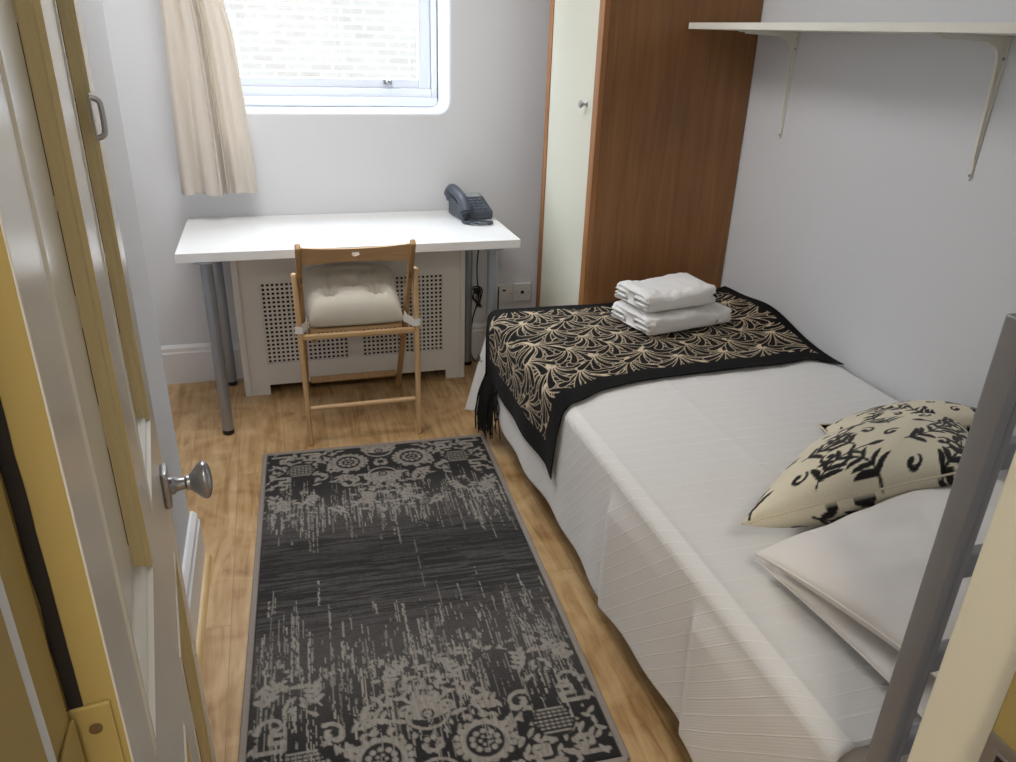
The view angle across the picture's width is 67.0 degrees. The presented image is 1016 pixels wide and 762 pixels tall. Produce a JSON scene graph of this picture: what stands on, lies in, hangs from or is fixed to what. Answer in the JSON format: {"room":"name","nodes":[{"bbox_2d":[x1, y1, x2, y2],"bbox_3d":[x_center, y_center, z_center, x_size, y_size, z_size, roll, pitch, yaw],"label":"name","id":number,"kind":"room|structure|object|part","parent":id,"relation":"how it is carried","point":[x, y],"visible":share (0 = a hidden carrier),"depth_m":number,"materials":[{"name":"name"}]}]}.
{"room":"bedroom","nodes":[
{"label":"bedroom","id":0,"kind":"room"},
{"bbox_2d":[79,0,188,567],"bbox_3d":[-1.185,-0.526,1.679,0.624,2.450,3.213,-5,25,-16],"label":"wall","id":1,"kind":"structure","parent":0,"point":[92,11],"depth_m":1.78,"materials":[{"name":"paint"}]},
{"bbox_2d":[182,511,205,644],"bbox_3d":[-0.692,0.796,1.570,0.024,0.165,1.670,-5,25,-16],"label":"baseboard","id":2,"kind":"structure","parent":1,"relation":"attached to","point":[194,551],"depth_m":2.10,"materials":[{"name":"paint"}]},
{"bbox_2d":[196,553,211,676],"bbox_3d":[-0.679,0.854,1.622,0.018,0.018,1.610,-5,25,-16],"label":"trim","id":3,"kind":"structure","parent":1,"relation":"attached to","point":[201,629],"depth_m":2.10,"materials":[{"name":"brown wood"}]},
{"bbox_2d":[102,0,549,345],"bbox_3d":[-0.574,-1.248,3.307,2.900,2.450,0.260,-5,25,-16],"label":"wall","id":4,"kind":"structure","parent":0,"point":[483,134],"depth_m":3.27,"materials":[{"name":"paint"}]},
{"bbox_2d":[160,323,485,384],"bbox_3d":[-0.856,-0.131,3.576,1.899,0.178,0.020,-5,25,-16],"label":"baseboard","id":5,"kind":"structure","parent":4,"relation":"attached to","point":[184,363],"depth_m":3.42,"materials":[{"name":"paint"}]},
{"bbox_2d":[240,0,436,106],"bbox_3d":[-0.765,-1.637,3.151,0.950,0.957,0.102,-5,25,-16],"label":"window","id":6,"kind":"structure","parent":4,"relation":"in","point":[421,91],"depth_m":3.33,"materials":[{"name":"paint"}]},
{"bbox_2d":[497,284,512,301],"bbox_3d":[-0.020,-0.424,3.714,0.088,0.088,0.012,-5,25,-16],"label":"wall socket","id":7,"kind":"object","parent":4,"relation":"attached to","point":[505,290],"visible":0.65,"depth_m":3.71,"materials":[{"name":"white plastic"}]},
{"bbox_2d":[513,283,530,300],"bbox_3d":[0.068,-0.434,3.738,0.088,0.088,0.012,-5,25,-16],"label":"wall socket","id":8,"kind":"object","parent":4,"relation":"attached to","point":[521,291],"visible":1,"depth_m":3.73,"materials":[{"name":"white plastic"}]},
{"bbox_3d":[-0.660,-2.044,2.695,1.354,0.044,0.108,-5,25,-16],"label":"rail","id":9,"kind":"object","parent":4,"relation":"attached to","visible":0},
{"bbox_2d":[159,0,257,195],"bbox_3d":[-1.136,-1.367,2.801,0.290,1.364,0.064,-5,25,-16],"label":"curtain","id":10,"kind":"object","parent":9,"relation":"hanging from","point":[213,141],"visible":1,"depth_m":2.93,"materials":[{"name":"beige fabric"}]},
{"bbox_2d":[167,358,692,761],"bbox_3d":[0.087,0.911,1.672,2.900,0.080,5.120,-5,25,-16],"label":"floor","id":11,"kind":"structure","parent":0,"point":[647,726],"depth_m":2.61,"materials":[{"name":"laminate"}]},
{"bbox_2d":[229,250,464,396],"bbox_3d":[-0.687,-0.312,3.410,0.990,0.655,0.213,-5,25,-16],"label":"radiator cover","id":12,"kind":"object","parent":11,"relation":"on","point":[262,289],"visible":0.53,"depth_m":3.35,"materials":[{"name":"paint"}]},
{"bbox_3d":[-1.115,-0.222,3.204,0.026,0.635,0.008,-5,25,-16],"label":"edge trim","id":13,"kind":"part","parent":12,"relation":"part of","materials":[{"name":"paint"}]},
{"bbox_2d":[259,283,348,362],"bbox_3d":[-0.873,-0.253,3.280,0.363,0.359,0.003,-5,25,-16],"label":"grille","id":14,"kind":"object","parent":12,"relation":"attached to","point":[263,348],"depth_m":3.28,"materials":[{"name":"paint"}]},
{"bbox_2d":[363,275,441,354],"bbox_3d":[-0.467,-0.291,3.394,0.360,0.359,0.003,-5,25,-16],"label":"grille","id":15,"kind":"object","parent":12,"relation":"attached to","point":[429,351],"depth_m":3.42,"materials":[{"name":"paint"}]},
{"bbox_3d":[-0.205,-0.307,3.459,0.020,0.635,0.008,-5,25,-16],"label":"edge trim","id":16,"kind":"part","parent":12,"relation":"part of","materials":[{"name":"paint"}]},
{"bbox_2d":[174,210,520,434],"bbox_3d":[-0.646,-0.278,3.242,1.267,0.735,0.589,-5,25,-16],"label":"desk","id":17,"kind":"object","parent":11,"relation":"on","point":[208,242],"visible":0.74,"depth_m":3.02,"materials":[{"name":"white laminate"}]},
{"bbox_3d":[-1.092,-0.121,2.884,0.090,0.682,0.090,-5,25,-16],"label":"leg","id":18,"kind":"part","parent":17,"relation":"part of","materials":[{"name":"silver metal"}]},
{"bbox_3d":[-1.224,-0.312,3.294,0.090,0.682,0.090,-5,25,-16],"label":"leg","id":19,"kind":"part","parent":17,"relation":"part of","materials":[{"name":"silver metal"}]},
{"bbox_2d":[444,184,492,225],"bbox_3d":[-0.155,-0.767,3.307,0.161,0.131,0.306,-9,27,-23],"label":"telephone","id":20,"kind":"object","parent":17,"relation":"on","point":[473,207],"visible":1,"depth_m":3.29,"materials":[{"name":"plastic"}]},
{"bbox_3d":[-0.132,-0.681,3.224,0.135,0.045,0.073,8,25,13],"label":"coiled cord","id":21,"kind":"part","parent":20,"relation":"part of","materials":[{"name":"plastic"}]},
{"bbox_3d":[-0.189,-0.409,3.584,0.090,0.682,0.090,-5,25,-16],"label":"leg","id":22,"kind":"part","parent":17,"relation":"part of","materials":[{"name":"silver metal"}]},
{"bbox_2d":[471,250,482,361],"bbox_3d":[-0.116,-0.410,3.617,0.129,0.704,0.059,-5,25,-16],"label":"cable","id":23,"kind":"object","parent":17,"relation":"hanging from","point":[477,291],"visible":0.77,"depth_m":3.60,"materials":[{"name":"black plastic"}]},
{"bbox_3d":[-0.070,-0.220,3.178,0.090,0.682,0.090,-5,25,-16],"label":"leg","id":24,"kind":"part","parent":17,"relation":"part of","materials":[{"name":"silver metal"}]},
{"bbox_2d":[291,239,421,444],"bbox_3d":[-0.606,-0.216,3.035,0.456,0.799,0.509,-5,25,-16],"label":"folding chair","id":25,"kind":"object","parent":11,"relation":"on","point":[399,252],"visible":0.81,"depth_m":2.87,"materials":[{"name":"brown wood"}]},
{"bbox_3d":[-0.796,-0.198,2.982,0.020,0.799,0.509,-5,25,-16],"label":"post","id":26,"kind":"part","parent":25,"relation":"part of","materials":[{"name":"brown wood"}]},
{"bbox_3d":[-0.761,-0.068,2.846,0.025,0.676,0.065,-16,30,-33],"label":"leg","id":27,"kind":"part","parent":25,"relation":"part of","materials":[{"name":"brown wood"}]},
{"bbox_3d":[-0.538,-0.449,2.713,0.380,0.076,0.076,-5,25,-16],"label":"rail","id":28,"kind":"part","parent":25,"relation":"part of","materials":[{"name":"brown wood"}]},
{"bbox_2d":[295,264,420,336],"bbox_3d":[-0.605,-0.329,2.993,0.461,0.170,0.408,-5,25,-16],"label":"seat cushion","id":29,"kind":"object","parent":25,"relation":"on","point":[352,294],"visible":0.98,"depth_m":2.94,"materials":[{"name":"beige fabric"}]},
{"bbox_3d":[-0.556,-0.178,2.869,0.420,0.020,0.020,-5,25,-16],"label":"seat rail","id":30,"kind":"part","parent":25,"relation":"part of","materials":[{"name":"brown wood"}]},
{"bbox_3d":[-0.416,-0.234,3.089,0.020,0.799,0.509,-5,25,-16],"label":"post","id":31,"kind":"part","parent":25,"relation":"part of","materials":[{"name":"brown wood"}]},
{"bbox_3d":[-0.349,-0.107,2.961,0.023,0.676,0.062,-5,25,-16],"label":"leg","id":32,"kind":"part","parent":25,"relation":"part of","materials":[{"name":"brown wood"}]},
{"bbox_2d":[238,434,629,761],"bbox_3d":[-0.321,0.563,2.295,0.849,0.011,1.552,-4,25,-13],"label":"rug","id":33,"kind":"object","parent":11,"relation":"on","point":[405,607],"visible":1,"depth_m":2.08,"materials":[{"name":"grey carpet"}]},
{"bbox_2d":[497,286,498,308],"bbox_3d":[-0.051,-0.270,3.688,0.060,0.387,0.060,-5,25,-16],"label":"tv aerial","id":34,"kind":"object","parent":11,"relation":"on","point":[498,286],"visible":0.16,"depth_m":3.63,"materials":[{"name":"black plastic"}]},
{"bbox_2d":[536,0,762,306],"bbox_3d":[0.504,-0.988,3.057,0.629,2.250,0.559,-5,25,-16],"label":"wardrobe","id":35,"kind":"object","parent":11,"relation":"on","point":[645,111],"visible":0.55,"depth_m":2.85,"materials":[{"name":"brown wood"}]},
{"bbox_3d":[0.169,-1.067,3.207,0.022,2.250,0.043,-5,25,-16],"label":"edge post","id":36,"kind":"part","parent":35,"relation":"part of","materials":[{"name":"brown wood"}]},
{"bbox_3d":[0.242,-0.992,2.972,0.018,2.143,0.463,-5,25,-16],"label":"door","id":37,"kind":"part","parent":35,"relation":"part of","materials":[{"name":"beige laminate"}]},
{"bbox_3d":[0.271,-1.001,2.774,0.032,0.027,0.027,-5,25,-16],"label":"knob","id":38,"kind":"part","parent":35,"relation":"part of","materials":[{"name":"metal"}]},
{"bbox_3d":[0.313,-0.859,2.760,0.022,2.250,0.047,-5,25,-16],"label":"edge post","id":39,"kind":"part","parent":35,"relation":"part of","materials":[{"name":"brown wood"}]},
{"bbox_2d":[838,745,908,761],"bbox_3d":[0.678,0.352,2.214,0.963,0.523,1.998,-5,25,-16],"label":"bed","id":40,"kind":"object","parent":11,"relation":"on","point":[856,754],"visible":0.02,"depth_m":1.15,"materials":[{"name":"fabric"}]},
{"bbox_2d":[465,337,1008,761],"bbox_3d":[0.624,0.261,2.222,1.045,0.494,2.057,-5,25,-16],"label":"bedspread","id":41,"kind":"object","parent":40,"relation":"on","point":[653,485],"visible":0.56,"depth_m":1.73,"materials":[{"name":"white fabric"}]},
{"bbox_2d":[474,286,843,479],"bbox_3d":[0.486,0.041,2.740,1.024,0.557,0.864,-7,26,-18],"label":"throw","id":42,"kind":"object","parent":41,"relation":"on","point":[540,362],"visible":0.9,"depth_m":2.56,"materials":[{"name":"black fabric"}]},
{"bbox_2d":[611,300,731,335],"bbox_3d":[0.588,-0.252,2.752,0.384,0.086,0.233,-11,27,-26],"label":"towel","id":43,"kind":"object","parent":42,"relation":"on","point":[674,320],"visible":0.65,"depth_m":2.66,"materials":[{"name":"white fabric"}]},
{"bbox_2d":[614,273,715,312],"bbox_3d":[0.555,-0.318,2.704,0.311,0.087,0.202,-10,27,-24],"label":"towel","id":44,"kind":"object","parent":43,"relation":"on","point":[678,290],"visible":1,"depth_m":2.65,"materials":[{"name":"white fabric"}]},
{"bbox_2d":[754,557,935,716],"bbox_3d":[0.862,0.375,1.423,0.683,0.072,0.404,-8,26,-20],"label":"pillow","id":45,"kind":"object","parent":41,"relation":"on","point":[879,654],"visible":0.08,"depth_m":1.28,"materials":[{"name":"white fabric"}]},
{"bbox_2d":[756,479,1003,677],"bbox_3d":[0.841,0.304,1.392,0.663,0.086,0.403,-12,28,-27],"label":"pillow","id":46,"kind":"object","parent":45,"relation":"on","point":[870,563],"visible":0.56,"depth_m":1.34,"materials":[{"name":"white fabric"}]},
{"bbox_2d":[741,413,968,527],"bbox_3d":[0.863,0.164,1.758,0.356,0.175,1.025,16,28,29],"label":"cushion","id":47,"kind":"object","parent":41,"relation":"on","point":[846,471],"visible":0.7,"depth_m":1.56,"materials":[{"name":"fabric"}]},
{"bbox_2d":[818,400,975,433],"bbox_3d":[1.015,0.100,1.955,0.438,0.138,0.263,-4,25,-13],"label":"cushion","id":48,"kind":"object","parent":41,"relation":"on","point":[962,414],"visible":0.41,"depth_m":1.89,"materials":[{"name":"fabric"}]},
{"bbox_2d":[864,313,1015,761],"bbox_3d":[0.710,0.483,1.056,0.516,1.247,0.033,-5,25,-16],"label":"ladder rack","id":49,"kind":"object","parent":11,"relation":"on","point":[990,445],"visible":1,"depth_m":0.83,"materials":[{"name":"grey metal"}]},
{"bbox_2d":[720,0,1015,435],"bbox_3d":[1.161,-0.714,2.264,0.150,2.450,3.363,-5,25,-16],"label":"wall","id":50,"kind":"structure","parent":0,"point":[864,225],"depth_m":2.25,"materials":[{"name":"paint"}]},
{"bbox_2d":[688,22,1015,180],"bbox_3d":[0.994,-0.745,2.030,0.290,0.360,1.676,-5,25,-16],"label":"wall shelf","id":51,"kind":"object","parent":50,"relation":"attached to","point":[999,35],"visible":1,"depth_m":1.89,"materials":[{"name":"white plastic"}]},
{"bbox_3d":[0.270,0.064,0.491,2.671,2.450,0.150,-5,25,-16],"label":"wall","id":52,"kind":"structure","parent":0,"visible":0},
{"bbox_2d":[0,0,215,761],"bbox_3d":[-0.391,0.142,0.781,0.178,2.012,0.811,-9,27,-22],"label":"door","id":53,"kind":"structure","parent":52,"relation":"in","point":[88,489],"depth_m":0.55,"materials":[{"name":"paint"}]},
{"bbox_3d":[-0.262,-0.125,0.401,0.018,0.883,0.023,-5,25,-16],"label":"panel moulding","id":54,"kind":"part","parent":53,"relation":"part of","materials":[{"name":"paint"}]},
{"bbox_3d":[-0.344,-0.207,0.575,0.013,0.883,0.026,-5,25,-16],"label":"panel moulding","id":55,"kind":"part","parent":53,"relation":"part of","materials":[{"name":"beige paint"}]},
{"bbox_3d":[-0.466,-0.295,0.862,0.002,0.052,0.012,-9,27,-22],"label":"bolt plate","id":56,"kind":"part","parent":53,"relation":"part of","materials":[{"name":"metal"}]},
{"bbox_3d":[-0.460,-0.296,0.864,0.014,0.050,0.006,-9,27,-22],"label":"bolt handle","id":57,"kind":"part","parent":53,"relation":"part of","materials":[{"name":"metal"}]},
{"bbox_3d":[-0.396,-0.258,0.683,0.018,0.883,0.023,-5,25,-16],"label":"panel moulding","id":58,"kind":"part","parent":53,"relation":"part of","materials":[{"name":"paint"}]},
{"bbox_3d":[-0.475,-0.338,0.853,0.006,0.883,0.028,4,25,4],"label":"panel moulding","id":59,"kind":"part","parent":53,"relation":"part of","materials":[{"name":"beige paint"}]},
{"bbox_3d":[-0.449,0.092,0.946,0.015,0.025,0.230,-9,27,-22],"label":"panel moulding","id":60,"kind":"part","parent":53,"relation":"part of","materials":[{"name":"paint"}]},
{"bbox_3d":[-0.316,0.224,0.666,0.015,0.025,0.235,-9,27,-22],"label":"panel moulding","id":61,"kind":"part","parent":53,"relation":"part of","materials":[{"name":"paint"}]},
{"bbox_3d":[-0.492,0.151,1.105,0.010,0.058,0.038,-9,27,-22],"label":"knob plate","id":62,"kind":"part","parent":53,"relation":"part of","materials":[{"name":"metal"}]},
{"bbox_3d":[-0.457,0.307,1.045,0.015,0.025,0.230,-9,27,-22],"label":"panel moulding","id":63,"kind":"part","parent":53,"relation":"part of","materials":[{"name":"paint"}]},
{"bbox_3d":[-0.323,0.440,0.764,0.015,0.025,0.235,-9,27,-22],"label":"panel moulding","id":64,"kind":"part","parent":53,"relation":"part of","materials":[{"name":"paint"}]},
{"bbox_3d":[-0.371,0.635,0.959,0.006,0.545,0.028,4,25,4],"label":"panel moulding","id":65,"kind":"part","parent":53,"relation":"part of","materials":[{"name":"beige paint"}]},
{"bbox_3d":[-0.424,0.584,1.067,0.018,0.545,0.023,-5,25,-16],"label":"panel moulding","id":66,"kind":"part","parent":53,"relation":"part of","materials":[{"name":"paint"}]},
{"bbox_3d":[-0.504,0.503,1.238,0.013,0.545,0.026,-5,25,-16],"label":"panel moulding","id":67,"kind":"part","parent":53,"relation":"part of","materials":[{"name":"beige paint"}]},
{"bbox_3d":[-0.446,0.145,1.122,0.039,0.060,0.039,14,27,24],"label":"knob","id":68,"kind":"part","parent":53,"relation":"part of","materials":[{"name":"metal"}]},
{"bbox_2d":[0,451,1015,761],"bbox_3d":[0.112,0.248,0.546,0.807,2.060,0.185,-5,25,-16],"label":"door frame","id":69,"kind":"structure","parent":52,"relation":"attached to","point":[969,715],"depth_m":0.69,"materials":[{"name":"paint"}]},
{"bbox_3d":[0.448,0.356,0.702,0.004,0.060,0.036,-5,25,-16],"label":"strike plate","id":70,"kind":"part","parent":69,"relation":"part of","materials":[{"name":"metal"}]},
{"label":"outside","id":71,"kind":"structure","parent":0,"visible":0},
{"bbox_2d":[223,0,416,78],"bbox_3d":[-1.052,-2.888,8.375,21.000,9.200,0.300,-5,25,-16],"label":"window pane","id":72,"kind":"structure","parent":71,"point":[284,38],"depth_m":7.69,"materials":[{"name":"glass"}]}
]}

